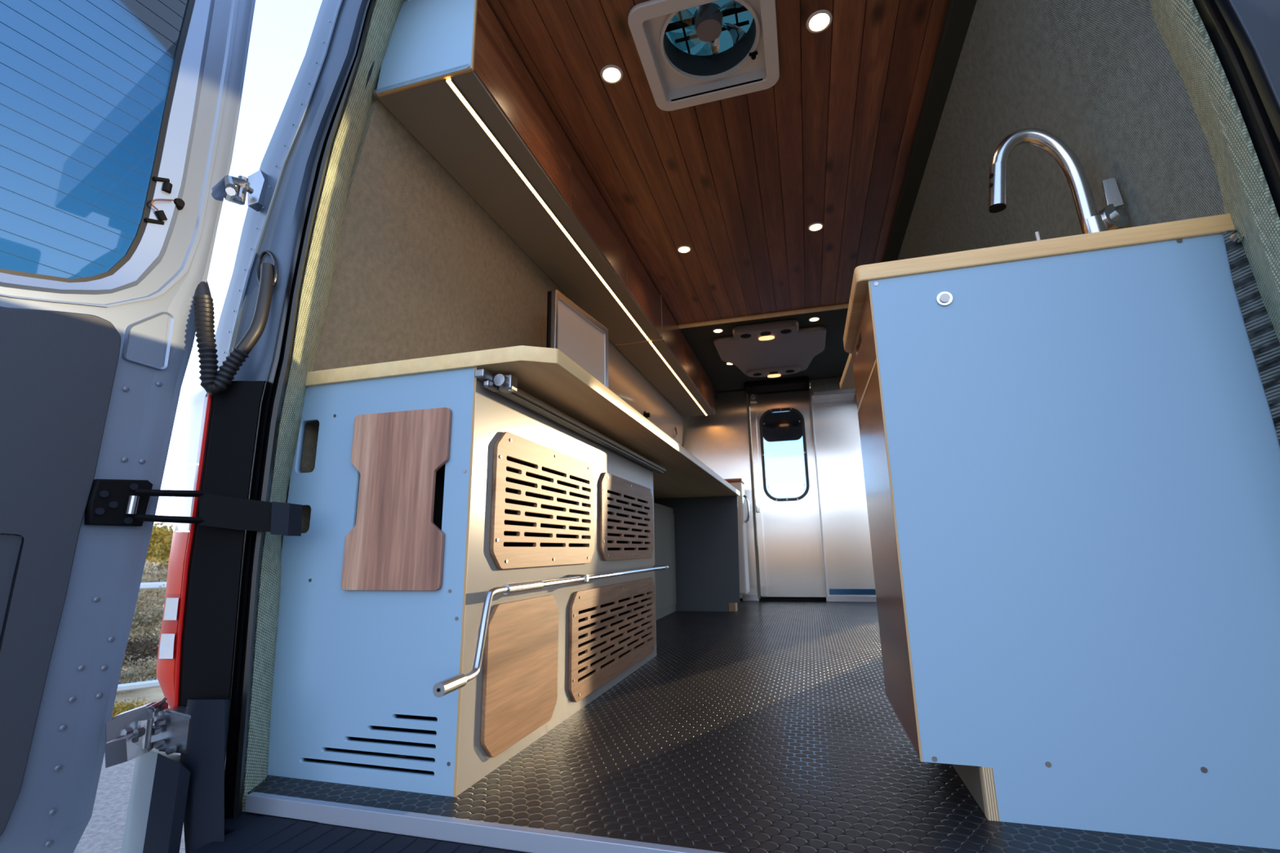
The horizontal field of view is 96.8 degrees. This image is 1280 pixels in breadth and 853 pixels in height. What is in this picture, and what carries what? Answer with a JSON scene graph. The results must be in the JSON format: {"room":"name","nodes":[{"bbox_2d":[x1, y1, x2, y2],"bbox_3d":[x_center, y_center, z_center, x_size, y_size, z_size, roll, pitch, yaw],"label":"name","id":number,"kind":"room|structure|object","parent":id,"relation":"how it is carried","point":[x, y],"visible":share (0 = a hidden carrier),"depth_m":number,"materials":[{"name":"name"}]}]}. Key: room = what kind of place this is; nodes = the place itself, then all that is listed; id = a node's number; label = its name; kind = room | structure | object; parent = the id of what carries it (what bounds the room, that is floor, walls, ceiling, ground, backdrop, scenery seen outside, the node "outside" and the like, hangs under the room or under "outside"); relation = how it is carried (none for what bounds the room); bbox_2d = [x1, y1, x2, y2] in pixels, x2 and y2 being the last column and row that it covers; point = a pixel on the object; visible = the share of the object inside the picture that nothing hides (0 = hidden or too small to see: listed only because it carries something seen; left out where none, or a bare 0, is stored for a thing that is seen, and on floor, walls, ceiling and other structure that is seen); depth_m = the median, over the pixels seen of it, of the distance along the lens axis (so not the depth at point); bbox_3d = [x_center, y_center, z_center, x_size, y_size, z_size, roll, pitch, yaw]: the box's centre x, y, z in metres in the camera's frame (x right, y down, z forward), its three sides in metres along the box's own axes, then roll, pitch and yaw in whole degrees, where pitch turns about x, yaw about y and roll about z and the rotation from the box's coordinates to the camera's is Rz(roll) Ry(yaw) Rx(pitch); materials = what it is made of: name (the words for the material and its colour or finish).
{"room":"vehicle interior","nodes":[
{"label":"vehicle interior","id":0,"kind":"room"},
{"bbox_2d":[286,88,690,533],"bbox_3d":[-0.063,0.202,3.331,0.350,1.930,4.300,-4,-13,16],"label":"wall","id":1,"kind":"structure","parent":0,"point":[422,269],"depth_m":1.63,"materials":[{"name":"fabric"}]},
{"bbox_2d":[0,0,267,852],"bbox_3d":[-1.078,-0.228,0.780,0.186,1.910,1.030,-8,-14,31],"label":"door","id":2,"kind":"structure","parent":1,"relation":"in","point":[100,100],"depth_m":0.97,"materials":[{"name":"silver metal"}]},
{"bbox_2d":[144,176,185,225],"bbox_3d":[-0.926,-0.436,1.114,0.015,0.106,0.058,-6,-13,23],"label":"connector","id":3,"kind":"object","parent":2,"relation":"attached to","point":[180,203],"visible":1,"depth_m":1.10,"materials":[{"name":"black plastic"}]},
{"bbox_2d":[84,479,302,536],"bbox_3d":[-0.809,0.153,1.054,0.320,0.101,0.063,6,-14,-30],"label":"strap","id":4,"kind":"object","parent":2,"relation":"attached to","point":[111,502],"depth_m":1.05,"materials":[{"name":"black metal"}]},
{"bbox_2d":[193,250,278,395],"bbox_3d":[-0.868,-0.227,1.167,0.191,0.342,0.087,1,-13,-10],"label":"hose","id":5,"kind":"object","parent":2,"relation":"attached to","point":[214,381],"visible":0.93,"depth_m":1.14,"materials":[{"name":"black rubber"}]},
{"bbox_2d":[155,387,212,707],"bbox_3d":[-0.959,0.229,1.181,0.066,0.698,0.327,9,-16,-39],"label":"tail light","id":6,"kind":"object","parent":1,"relation":"attached to","point":[194,409],"visible":0.92,"depth_m":1.10,"materials":[{"name":"red"}]},
{"bbox_2d":[180,699,231,852],"bbox_3d":[-0.766,0.651,0.995,0.083,0.352,0.272,8,-15,-36],"label":"trim","id":7,"kind":"structure","parent":1,"relation":"attached to","point":[205,759],"depth_m":0.94,"materials":[{"name":"black plastic"}]},
{"bbox_2d":[120,748,190,852],"bbox_3d":[-0.878,0.764,1.020,0.077,0.397,0.399,10,-17,-42],"label":"bumper cover","id":8,"kind":"object","parent":7,"relation":"attached to","point":[156,811],"visible":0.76,"depth_m":0.92,"materials":[{"name":"grey plastic"}]},
{"bbox_2d":[178,381,266,707],"bbox_3d":[-0.914,0.218,1.186,0.399,0.744,0.093,-10,-15,35],"label":"trim","id":9,"kind":"structure","parent":1,"relation":"attached to","point":[211,616],"depth_m":1.08,"materials":[{"name":"black plastic"}]},
{"bbox_2d":[224,811,318,835],"bbox_3d":[-0.662,0.744,0.997,0.120,0.113,0.120,-4,-13,16],"label":"trim","id":10,"kind":"structure","parent":1,"relation":"attached to","point":[231,825],"depth_m":0.98,"materials":[{"name":"black plastic"}]},
{"bbox_2d":[222,20,330,353],"bbox_3d":[-0.819,-0.539,1.283,0.186,0.860,0.002,-4,-13,16],"label":"trim","id":11,"kind":"structure","parent":1,"relation":"attached to","point":[301,104],"depth_m":1.29,"materials":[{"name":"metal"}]},
{"bbox_2d":[214,0,367,381],"bbox_3d":[-0.777,-0.771,1.402,0.499,1.405,0.172,-4,-13,16],"label":"trim","id":12,"kind":"structure","parent":1,"relation":"attached to","point":[277,224],"depth_m":1.29,"materials":[{"name":"silver metal"}]},
{"bbox_2d":[224,0,374,819],"bbox_3d":[-0.648,-0.288,1.219,0.297,2.144,0.079,-4,-13,16],"label":"trim","id":13,"kind":"structure","parent":1,"relation":"attached to","point":[276,384],"depth_m":1.15,"materials":[{"name":"black rubber"}]},
{"bbox_2d":[241,0,407,811],"bbox_3d":[-0.645,-0.344,1.277,0.346,2.210,0.106,-4,-13,16],"label":"trim","id":14,"kind":"structure","parent":1,"relation":"attached to","point":[316,284],"depth_m":1.26,"materials":[{"name":"fabric"}]},
{"bbox_2d":[244,791,723,852],"bbox_3d":[0.171,0.608,0.775,1.820,0.027,0.015,-4,-13,16],"label":"trim","id":15,"kind":"structure","parent":1,"relation":"attached to","point":[526,839],"depth_m":0.90,"materials":[{"name":"silver metal"}]},
{"bbox_2d":[373,0,662,344],"bbox_3d":[-0.276,-0.783,2.288,0.280,0.262,1.864,-4,-13,16],"label":"upper cabinet","id":16,"kind":"object","parent":1,"relation":"attached to","point":[431,42],"visible":0.96,"depth_m":1.68,"materials":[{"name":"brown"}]},
{"bbox_2d":[445,77,650,341],"bbox_3d":[-0.208,-0.657,2.243,0.017,0.007,1.840,-4,-13,16],"label":"strip light","id":17,"kind":"object","parent":16,"relation":"attached to","point":[451,82],"visible":1,"depth_m":1.78,"materials":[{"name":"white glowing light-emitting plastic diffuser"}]},
{"bbox_2d":[608,340,683,445],"bbox_3d":[0.004,0.034,3.741,0.082,0.717,2.440,-4,-13,16],"label":"backsplash panel","id":18,"kind":"object","parent":1,"relation":"attached to","point":[624,380],"visible":0.21,"depth_m":3.68,"materials":[{"name":"grey metal"}]},
{"bbox_2d":[643,411,650,418],"bbox_3d":[0.047,-0.074,3.792,0.040,0.061,0.060,-4,-13,16],"label":"switch","id":19,"kind":"object","parent":18,"relation":"attached to","point":[646,415],"visible":0.8,"depth_m":3.78,"materials":[{"name":"black plastic"}]},
{"bbox_2d":[673,426,677,437],"bbox_3d":[0.285,0.039,4.649,0.030,0.101,0.100,-4,-13,16],"label":"port","id":20,"kind":"object","parent":18,"relation":"attached to","point":[675,433],"visible":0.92,"depth_m":4.62,"materials":[{"name":"grey plastic"}]},
{"bbox_2d":[613,294,715,417],"bbox_3d":[0.247,-0.406,4.044,0.280,0.262,1.872,-4,-13,16],"label":"upper cabinet","id":21,"kind":"object","parent":1,"relation":"attached to","point":[673,344],"visible":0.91,"depth_m":3.73,"materials":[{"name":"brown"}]},
{"bbox_2d":[648,341,707,415],"bbox_3d":[0.314,-0.282,3.994,0.017,0.007,1.840,-4,-13,16],"label":"strip light","id":22,"kind":"object","parent":21,"relation":"attached to","point":[651,343],"visible":1,"depth_m":3.71,"materials":[{"name":"white plastic"}]},
{"bbox_2d":[485,0,948,325],"bbox_3d":[0.435,-0.929,2.354,1.300,0.032,2.433,-4,-13,16],"label":"ceiling","id":23,"kind":"structure","parent":0,"point":[740,181],"depth_m":2.00,"materials":[{"name":"brown wood"}]},
{"bbox_2d":[600,64,622,84],"bbox_3d":[-0.084,-1.049,1.693,0.068,0.004,0.068,-4,-13,16],"label":"recessed light","id":24,"kind":"object","parent":23,"relation":"in","point":[610,73],"visible":1,"depth_m":1.69,"materials":[{"name":"grey plastic"}]},
{"bbox_2d":[676,245,691,253],"bbox_3d":[0.209,-0.837,2.684,0.068,0.004,0.068,-4,-13,16],"label":"recessed light","id":25,"kind":"object","parent":23,"relation":"in","point":[682,249],"visible":1,"depth_m":2.68,"materials":[{"name":"grey plastic"}]},
{"bbox_2d":[627,0,779,111],"bbox_3d":[0.193,-1.162,1.625,0.387,0.206,0.381,-4,-13,16],"label":"fan","id":26,"kind":"object","parent":23,"relation":"attached to","point":[691,52],"visible":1,"depth_m":1.68,"materials":[{"name":"plastic"}]},
{"bbox_2d":[808,222,823,231],"bbox_3d":[0.778,-0.883,2.514,0.068,0.004,0.068,-4,-13,16],"label":"recessed light","id":27,"kind":"object","parent":23,"relation":"in","point":[817,226],"visible":1,"depth_m":2.51,"materials":[{"name":"grey plastic"}]},
{"bbox_2d":[806,9,832,32],"bbox_3d":[0.484,-1.093,1.533,0.068,0.004,0.068,-4,-13,16],"label":"recessed light","id":28,"kind":"object","parent":23,"relation":"in","point":[820,20],"visible":1,"depth_m":1.53,"materials":[{"name":"grey plastic"}]},
{"bbox_2d":[247,600,1279,852],"bbox_3d":[0.740,1.059,2.857,2.000,0.030,4.395,-4,-13,16],"label":"floor","id":29,"kind":"structure","parent":0,"point":[762,726],"depth_m":1.11,"materials":[{"name":"rubber"}]},
{"bbox_2d":[190,815,529,852],"bbox_3d":[0.228,0.626,0.647,1.905,0.066,0.195,-4,-13,16],"label":"step","id":30,"kind":"structure","parent":29,"relation":"attached to","point":[267,833],"depth_m":0.90,"materials":[{"name":"black plastic"}]},
{"bbox_2d":[267,367,656,797],"bbox_3d":[-0.348,0.422,1.802,0.466,0.795,1.418,-4,-13,16],"label":"storage cabinet","id":31,"kind":"object","parent":29,"relation":"on","point":[427,494],"visible":0.99,"depth_m":1.17,"materials":[{"name":"blue laminate"}]},
{"bbox_2d":[305,345,739,498],"bbox_3d":[-0.021,0.190,2.699,0.623,0.032,3.188,-4,-13,16],"label":"countertop","id":32,"kind":"structure","parent":31,"relation":"on","point":[548,375],"depth_m":1.41,"materials":[{"name":"brown wood"}]},
{"bbox_2d":[474,368,666,473],"bbox_3d":[-0.102,0.047,1.846,0.056,0.036,1.492,-4,-13,16],"label":"slide rail","id":33,"kind":"object","parent":32,"relation":"attached to","point":[506,385],"visible":1,"depth_m":1.41,"materials":[{"name":"silver metal"}]},
{"bbox_2d":[546,289,608,387],"bbox_3d":[-0.246,-0.202,2.326,0.039,0.580,0.441,-6,-13,23],"label":"screen","id":34,"kind":"object","parent":32,"relation":"on","point":[571,330],"visible":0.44,"depth_m":2.31,"materials":[{"name":"grey plastic"}]},
{"bbox_2d":[432,565,668,697],"bbox_3d":[-0.118,0.508,1.659,0.065,0.161,1.586,-4,-13,16],"label":"handle","id":35,"kind":"object","parent":31,"relation":"attached to","point":[444,687],"visible":1,"depth_m":1.06,"materials":[{"name":"silver metal"}]},
{"bbox_2d":[653,502,676,620],"bbox_3d":[-0.049,0.786,3.308,0.162,0.720,1.660,-4,-13,16],"label":"locker","id":36,"kind":"object","parent":29,"relation":"on","point":[664,516],"visible":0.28,"depth_m":3.75,"materials":[{"name":"grey"}]},
{"bbox_2d":[653,495,740,612],"bbox_3d":[0.419,0.914,4.100,0.615,0.794,0.100,-4,-13,16],"label":"base cabinet","id":37,"kind":"object","parent":29,"relation":"on","point":[706,533],"visible":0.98,"depth_m":4.03,"materials":[{"name":"grey laminate"}]},
{"bbox_2d":[724,478,750,594],"bbox_3d":[0.754,0.846,4.398,0.228,0.865,0.200,-4,-13,16],"label":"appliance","id":38,"kind":"object","parent":29,"relation":"on","point":[738,483],"visible":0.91,"depth_m":4.32,"materials":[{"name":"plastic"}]},
{"bbox_2d":[852,233,1279,849],"bbox_3d":[0.810,0.190,1.134,0.616,0.930,0.453,-4,-13,16],"label":"base cabinet","id":39,"kind":"object","parent":29,"relation":"on","point":[1071,462],"visible":1,"depth_m":0.93,"materials":[{"name":"light blue laminate"},{"name":"walnut"},{"name":"plywood"}]},
{"bbox_2d":[840,213,1235,390],"bbox_3d":[0.837,-0.239,1.426,0.617,0.033,0.841,-4,-13,16],"label":"countertop","id":40,"kind":"structure","parent":39,"relation":"on","point":[1219,224],"depth_m":1.04,"materials":[{"name":"brown wood"}]},
{"bbox_2d":[1035,231,1040,240],"bbox_3d":[0.876,-0.364,1.234,0.013,0.129,0.007,-4,-13,16],"label":"pin","id":41,"kind":"object","parent":40,"relation":"on","point":[1037,233],"visible":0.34,"depth_m":1.24,"materials":[{"name":"grey plastic"}]},
{"bbox_2d":[987,127,1128,234],"bbox_3d":[0.913,-0.493,1.250,0.257,0.387,0.042,-4,-13,16],"label":"faucet","id":42,"kind":"object","parent":40,"relation":"on","point":[1113,216],"visible":0.8,"depth_m":1.25,"materials":[{"name":"silver metal"}]},
{"bbox_2d":[683,382,875,598],"bbox_3d":[1.246,0.482,4.816,1.960,1.880,0.046,-4,-13,16],"label":"wall","id":43,"kind":"structure","parent":0,"point":[720,440],"depth_m":4.74,"materials":[{"name":"silver metal"}]},
{"bbox_2d":[746,392,760,599],"bbox_3d":[0.970,0.534,4.875,0.021,1.810,0.050,-4,-13,16],"label":"trim","id":44,"kind":"structure","parent":43,"relation":"attached to","point":[747,394],"depth_m":4.84,"materials":[{"name":"grey metal"}]},
{"bbox_2d":[744,376,808,393],"bbox_3d":[1.168,-0.353,4.857,0.530,0.050,0.230,-4,-13,16],"label":"header cover","id":45,"kind":"object","parent":43,"relation":"attached to","point":[802,382],"visible":1,"depth_m":4.79,"materials":[{"name":"black plastic"}]},
{"bbox_2d":[762,411,802,441],"bbox_3d":[1.240,-0.001,4.951,0.335,0.260,0.010,-4,-13,16],"label":"window shade","id":46,"kind":"object","parent":43,"relation":"attached to","point":[781,426],"depth_m":4.95,"materials":[{"name":"black plastic"}]},
{"bbox_2d":[748,385,826,597],"bbox_3d":[1.236,0.524,4.812,0.521,1.765,0.078,-4,-13,13],"label":"door","id":47,"kind":"structure","parent":43,"relation":"in","point":[791,560],"depth_m":4.75,"materials":[{"name":"silver metal"}]},
{"bbox_2d":[749,393,756,402],"bbox_3d":[0.993,-0.272,5.002,0.055,0.120,0.038,-4,-13,16],"label":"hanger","id":48,"kind":"object","parent":47,"relation":"attached to","point":[752,396],"visible":0.71,"depth_m":4.99,"materials":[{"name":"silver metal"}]},
{"bbox_2d":[739,595,875,600],"bbox_3d":[1.361,1.216,4.692,1.700,0.470,0.020,-4,-13,16],"label":"trim","id":49,"kind":"structure","parent":43,"relation":"attached to","point":[762,598],"depth_m":4.67,"materials":[{"name":"black"}]},
{"bbox_2d":[742,595,876,602],"bbox_3d":[1.502,1.370,4.521,1.360,0.050,0.020,-4,-13,16],"label":"baseboard","id":50,"kind":"structure","parent":43,"relation":"attached to","point":[745,597],"depth_m":4.48,"materials":[{"name":"silver metal"}]},
{"bbox_2d":[809,388,827,595],"bbox_3d":[1.478,0.512,4.704,0.012,1.715,0.024,-4,-13,16],"label":"trim","id":51,"kind":"structure","parent":43,"relation":"attached to","point":[810,388],"depth_m":4.68,"materials":[{"name":"silver metal"}]},
{"bbox_2d":[810,377,855,399],"bbox_3d":[1.614,-0.322,4.760,0.345,0.145,0.170,-4,-13,16],"label":"door frame","id":52,"kind":"structure","parent":43,"relation":"attached to","point":[826,388],"depth_m":4.71,"materials":[{"name":"silver metal"}]},
{"bbox_2d":[829,588,875,595],"bbox_3d":[1.833,1.294,4.438,0.670,0.045,0.010,-4,-13,16],"label":"trim","id":53,"kind":"structure","parent":43,"relation":"attached to","point":[832,591],"depth_m":4.48,"materials":[{"name":"blue"}]},
{"bbox_2d":[897,0,1224,260],"bbox_3d":[1.525,0.087,2.914,0.380,1.930,4.240,-4,-13,16],"label":"wall","id":54,"kind":"structure","parent":0,"point":[1101,77],"depth_m":1.33,"materials":[{"name":"fabric"}]},
{"bbox_2d":[712,328,723,333],"bbox_3d":[0.507,-0.622,3.689,0.068,0.004,0.068,-4,-13,16],"label":"recessed light","id":55,"kind":"object","parent":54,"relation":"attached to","point":[716,331],"visible":1,"depth_m":3.69,"materials":[{"name":"grey plastic"}]},
{"bbox_2d":[678,303,848,328],"bbox_3d":[0.805,-0.676,3.444,1.165,0.012,0.045,-4,-13,16],"label":"trim","id":56,"kind":"structure","parent":54,"relation":"attached to","point":[844,305],"depth_m":3.45,"materials":[{"name":"brown wood"}]},
{"bbox_2d":[680,307,848,391],"bbox_3d":[1.040,-0.533,4.212,1.200,0.030,1.585,-4,-13,16],"label":"trim","id":57,"kind":"structure","parent":54,"relation":"attached to","point":[831,362],"depth_m":4.09,"materials":[{"name":"grey plastic"}]},
{"bbox_2d":[713,319,826,377],"bbox_3d":[0.934,-0.524,4.038,0.730,0.058,1.033,-4,-13,16],"label":"overhead console","id":58,"kind":"object","parent":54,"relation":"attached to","point":[777,348],"visible":1,"depth_m":3.92,"materials":[{"name":"grey plastic"}]},
{"bbox_2d":[740,333,751,338],"bbox_3d":[0.682,-0.582,3.655,0.068,0.004,0.068,-4,-13,16],"label":"vent grille","id":59,"kind":"object","parent":58,"relation":"attached to","point":[742,335],"depth_m":3.65,"materials":[{"name":"black plastic"}]},
{"bbox_2d":[752,373,761,376],"bbox_3d":[0.922,-0.409,4.462,0.068,0.004,0.068,-4,-13,16],"label":"vent grille","id":60,"kind":"object","parent":58,"relation":"attached to","point":[753,374],"depth_m":4.46,"materials":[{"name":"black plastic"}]},
{"bbox_2d":[760,331,771,336],"bbox_3d":[0.802,-0.591,3.621,0.068,0.004,0.068,-4,-13,16],"label":"vent grille","id":61,"kind":"object","parent":58,"relation":"attached to","point":[762,333],"depth_m":3.62,"materials":[{"name":"black plastic"}]},
{"bbox_2d":[768,371,777,374],"bbox_3d":[1.042,-0.418,4.429,0.068,0.004,0.068,-4,-13,16],"label":"vent grille","id":62,"kind":"object","parent":58,"relation":"attached to","point":[770,372],"depth_m":4.43,"materials":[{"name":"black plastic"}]},
{"bbox_2d":[780,328,791,333],"bbox_3d":[0.922,-0.600,3.587,0.068,0.004,0.068,-4,-13,16],"label":"vent grille","id":63,"kind":"object","parent":58,"relation":"attached to","point":[782,331],"depth_m":3.58,"materials":[{"name":"black plastic"}]},
{"bbox_2d":[785,369,795,373],"bbox_3d":[1.162,-0.427,4.395,0.068,0.004,0.068,-4,-13,16],"label":"vent grille","id":64,"kind":"object","parent":58,"relation":"attached to","point":[786,371],"depth_m":4.39,"materials":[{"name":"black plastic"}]},
{"bbox_2d":[808,316,819,321],"bbox_3d":[1.082,-0.666,3.527,0.068,0.004,0.068,-4,-13,16],"label":"recessed light","id":65,"kind":"object","parent":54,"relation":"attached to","point":[814,318],"visible":1,"depth_m":3.53,"materials":[{"name":"grey plastic"}]},
{"bbox_2d":[882,0,977,262],"bbox_3d":[1.272,-0.795,2.934,0.065,0.050,3.900,-4,-13,16],"label":"trim","id":66,"kind":"structure","parent":54,"relation":"attached to","point":[958,14],"depth_m":1.82,"materials":[{"name":"grey"}]},
{"bbox_2d":[1149,0,1279,342],"bbox_3d":[0.948,-0.289,0.917,0.190,1.737,0.205,-4,-13,16],"label":"trim","id":67,"kind":"structure","parent":54,"relation":"attached to","point":[1246,193],"depth_m":0.90,"materials":[{"name":"fabric"}]},
{"bbox_2d":[1192,0,1279,218],"bbox_3d":[0.902,-0.251,0.810,0.118,1.536,0.075,-4,-13,16],"label":"trim","id":68,"kind":"structure","parent":54,"relation":"attached to","point":[1264,140],"depth_m":0.85,"materials":[{"name":"black rubber"}]},
{"bbox_2d":[1214,0,1279,142],"bbox_3d":[0.902,-0.245,0.771,0.100,1.482,0.043,-4,-13,16],"label":"trim","id":69,"kind":"structure","parent":54,"relation":"attached to","point":[1268,100],"depth_m":0.84,"materials":[{"name":"black rubber"}]},
{"bbox_2d":[1222,231,1279,444],"bbox_3d":[1.006,0.158,0.833,0.061,1.007,0.024,-4,-13,16],"label":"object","id":70,"kind":"object","parent":54,"relation":"attached to","point":[1263,338],"visible":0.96,"depth_m":0.91,"materials":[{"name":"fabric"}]},
{"bbox_2d":[1228,0,1279,106],"bbox_3d":[0.937,-0.236,0.712,0.186,1.399,0.045,-4,-13,16],"label":"trim","id":71,"kind":"structure","parent":54,"relation":"attached to","point":[1261,18],"depth_m":0.81,"materials":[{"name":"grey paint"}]},
{"label":"outside","id":72,"kind":"structure","parent":0,"visible":0},
{"bbox_2d":[114,564,169,712],"bbox_3d":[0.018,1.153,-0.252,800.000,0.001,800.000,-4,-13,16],"label":"ground","id":73,"kind":"structure","parent":72,"point":[153,695],"depth_m":5.07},
{"bbox_2d":[111,697,149,718],"bbox_3d":[-3.799,2.096,4.159,0.323,0.196,0.360,-4,-13,16],"label":"bush","id":74,"kind":"object","parent":73,"relation":"on","point":[126,707],"visible":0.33,"depth_m":4.21,"materials":[{"name":"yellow plant"}]},
{"bbox_2d":[115,653,156,694],"bbox_3d":[-4.774,2.307,5.255,0.677,0.398,0.559,-1,-12,2],"label":"bush","id":75,"kind":"object","parent":73,"relation":"on","point":[133,673],"visible":0.38,"depth_m":5.25,"materials":[{"name":"beige plant"}]},
{"bbox_2d":[116,680,160,692],"bbox_3d":[-4.267,2.205,4.657,8.000,0.170,0.052,10,-16,-40],"label":"rail","id":76,"kind":"object","parent":73,"relation":"on","point":[154,683],"visible":0.09,"depth_m":4.72,"materials":[{"name":"grey metal"}]},
{"bbox_2d":[122,635,159,668],"bbox_3d":[-5.734,2.574,6.530,0.782,0.410,0.768,-4,-13,16],"label":"bush","id":77,"kind":"object","parent":73,"relation":"on","point":[144,646],"visible":0.53,"depth_m":6.45,"materials":[{"name":"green plant"}]},
{"bbox_2d":[128,600,164,642],"bbox_3d":[-7.421,2.913,8.286,1.159,0.728,1.190,-4,-13,16],"label":"bush","id":78,"kind":"object","parent":73,"relation":"on","point":[142,625],"visible":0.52,"depth_m":8.35,"materials":[{"name":"beige plant"}]},
{"bbox_2d":[133,584,166,618],"bbox_3d":[-9.932,3.552,11.296,1.503,0.925,1.524,-4,-13,16],"label":"bush","id":79,"kind":"object","parent":73,"relation":"on","point":[140,602],"visible":0.2,"depth_m":11.33,"materials":[{"name":"beige plant"}]},
{"bbox_2d":[139,582,166,590],"bbox_3d":[-11.520,3.970,13.278,8.000,0.620,0.138,9,-16,-39],"label":"guard rail","id":80,"kind":"object","parent":73,"relation":"on","point":[155,585],"visible":0.07,"depth_m":13.33,"materials":[{"name":"grey metal"}]},
{"bbox_2d":[137,560,168,599],"bbox_3d":[-14.580,4.689,17.130,2.366,1.351,2.397,-4,-13,16],"label":"bush","id":81,"kind":"object","parent":73,"relation":"on","point":[147,576],"visible":0.23,"depth_m":16.58,"materials":[{"name":"beige plant"}]},
{"bbox_2d":[145,522,176,564],"bbox_3d":[-25.317,6.325,28.857,2.169,3.102,2.758,-4,-13,16],"label":"tree","id":82,"kind":"object","parent":73,"relation":"on","point":[159,535],"visible":0.3,"depth_m":29.26,"materials":[{"name":"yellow plant"}]},
{"bbox_2d":[151,536,172,568],"bbox_3d":[-20.400,5.892,25.330,2.320,2.300,2.104,-4,-13,16],"label":"tree","id":83,"kind":"object","parent":73,"relation":"on","point":[166,548],"visible":0.09,"depth_m":24.77,"materials":[{"name":"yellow plant"}]},
{"bbox_2d":[145,523,184,577],"bbox_3d":[-29.919,7.744,35.475,3.148,3.294,3.334,-4,-13,16],"label":"tree","id":84,"kind":"object","parent":73,"relation":"on","point":[156,560],"visible":0.02,"depth_m":35.06,"materials":[{"name":"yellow plant"}]},
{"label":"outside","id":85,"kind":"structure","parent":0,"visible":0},
{"bbox_2d":[73,723,532,852],"bbox_3d":[12.209,0.207,-3.681,34.600,0.060,28.000,-4,-13,16],"label":"paving","id":86,"kind":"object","parent":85,"point":[104,833],"depth_m":2.59,"materials":[{"name":"concrete"}]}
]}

